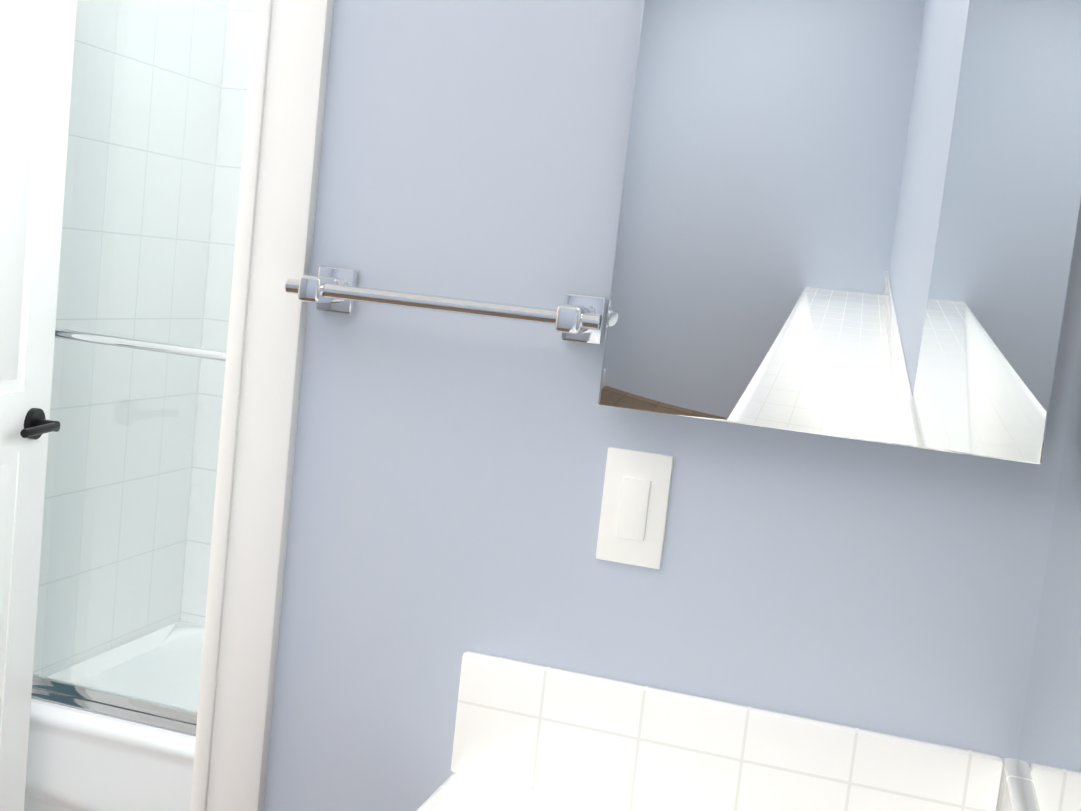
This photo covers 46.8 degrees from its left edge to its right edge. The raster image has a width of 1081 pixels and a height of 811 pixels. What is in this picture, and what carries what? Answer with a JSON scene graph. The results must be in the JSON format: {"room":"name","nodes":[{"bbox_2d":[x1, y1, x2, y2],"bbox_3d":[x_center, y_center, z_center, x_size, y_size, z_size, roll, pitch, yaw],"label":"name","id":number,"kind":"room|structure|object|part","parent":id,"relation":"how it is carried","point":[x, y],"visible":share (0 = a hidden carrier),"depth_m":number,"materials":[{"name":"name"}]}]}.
{"room":"bathroom","nodes":[
{"label":"bathroom","id":0,"kind":"room"},
{"bbox_2d":[264,0,1080,810],"bbox_3d":[0.100,-0.035,1.359,0.876,2.650,0.120,8,6,16],"label":"wall","id":1,"kind":"structure","parent":0,"point":[446,492],"depth_m":1.33,"materials":[{"name":"blue paint"}]},
{"bbox_2d":[190,0,333,810],"bbox_3d":[-0.315,-0.027,1.411,0.090,2.535,0.018,8,6,16],"label":"door frame","id":2,"kind":"structure","parent":1,"relation":"attached to","point":[295,91],"depth_m":1.40,"materials":[{"name":"white wood"}]},
{"bbox_2d":[285,266,607,344],"bbox_3d":[-0.099,-0.107,1.310,0.345,0.050,0.074,8,6,16],"label":"rail","id":3,"kind":"object","parent":1,"relation":"attached to","point":[580,318],"visible":1,"depth_m":1.29,"materials":[{"name":"silver metal"}]},
{"bbox_3d":[-0.236,-0.125,1.344,0.026,0.028,0.063,8,6,16],"label":"post","id":4,"kind":"part","parent":3,"relation":"part of","materials":[{"name":"silver metal"}]},
{"bbox_3d":[0.035,-0.088,1.266,0.026,0.028,0.063,8,6,16],"label":"post","id":5,"kind":"part","parent":3,"relation":"part of","materials":[{"name":"silver metal"}]},
{"bbox_2d":[596,447,673,568],"bbox_3d":[0.098,0.107,1.302,0.070,0.120,0.009,8,6,16],"label":"switch plate","id":6,"kind":"object","parent":1,"relation":"attached to","point":[634,505],"visible":1,"depth_m":1.30,"materials":[{"name":"white plastic"}]},
{"bbox_2d":[598,0,1080,464],"bbox_3d":[0.304,-0.339,1.188,0.424,0.738,0.045,8,6,16],"label":"medicine cabinet mirror","id":7,"kind":"object","parent":1,"relation":"attached to","point":[858,220],"visible":0.94,"depth_m":1.18,"materials":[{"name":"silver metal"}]},
{"bbox_3d":[-1.271,1.212,1.327,3.450,0.100,4.700,8,6,16],"label":"floor","id":8,"kind":"structure","parent":0,"visible":0},
{"bbox_2d":[24,0,252,810],"bbox_3d":[-0.250,0.116,2.792,1.656,1.978,0.744,8,6,16],"label":"bathtub","id":9,"kind":"object","parent":8,"relation":"on","point":[113,729],"visible":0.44,"depth_m":2.69,"materials":[{"name":"white plastic"}]},
{"bbox_2d":[416,651,1028,810],"bbox_3d":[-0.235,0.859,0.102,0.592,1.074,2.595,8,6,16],"label":"tile backsplash","id":10,"kind":"structure","parent":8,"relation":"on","point":[530,737],"depth_m":1.29,"materials":[{"name":"white tile"}]},
{"bbox_3d":[0.432,0.067,0.733,0.120,2.650,4.700,8,6,16],"label":"wall","id":11,"kind":"structure","parent":0,"visible":0},
{"bbox_2d":[1017,338,1080,810],"bbox_3d":[0.403,-0.184,0.747,0.006,1.123,0.846,8,6,16],"label":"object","id":12,"kind":"structure","parent":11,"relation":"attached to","point":[1049,754],"depth_m":1.06,"materials":[{"name":"silver metal"}]},
{"bbox_3d":[-0.041,-0.241,3.165,2.200,2.650,0.120,8,6,16],"label":"wall","id":13,"kind":"structure","parent":0,"visible":0},
{"bbox_2d":[181,0,254,625],"bbox_3d":[-0.110,-0.209,3.121,1.658,1.860,0.008,8,6,16],"label":"wall tile","id":14,"kind":"structure","parent":13,"relation":"attached to","point":[207,452],"depth_m":3.34,"materials":[{"name":"white tile"}]},
{"bbox_3d":[-1.179,-0.305,2.611,0.120,2.650,1.580,8,6,16],"label":"wall","id":15,"kind":"structure","parent":0,"visible":0},
{"bbox_2d":[33,0,228,676],"bbox_3d":[-1.011,-0.289,2.968,0.008,1.860,0.787,8,6,16],"label":"wall tile","id":16,"kind":"structure","parent":15,"relation":"attached to","point":[130,137],"depth_m":3.04,"materials":[{"name":"white tile"}]},
{"bbox_3d":[-1.165,-0.114,1.731,0.020,2.460,0.130,8,6,16],"label":"door frame","id":17,"kind":"structure","parent":0,"visible":0},
{"bbox_2d":[0,0,76,810],"bbox_3d":[-1.068,-0.143,2.186,0.161,2.420,0.800,7,6,6],"label":"bathroom door","id":18,"kind":"structure","parent":17,"relation":"attached to","point":[37,37],"depth_m":2.48,"materials":[{"name":"white wood"}]},
{"label":"panel","id":19,"kind":"part","parent":18,"relation":"part of","materials":[{"name":"white wood"}]},
{"label":"rail","id":20,"kind":"part","parent":18,"relation":"part of","materials":[{"name":"white wood"}]},
{"label":"panel","id":21,"kind":"part","parent":18,"relation":"part of","materials":[{"name":"white wood"}]},
{"label":"lever","id":22,"kind":"part","parent":18,"relation":"part of","materials":[{"name":"black metal"}]}
]}

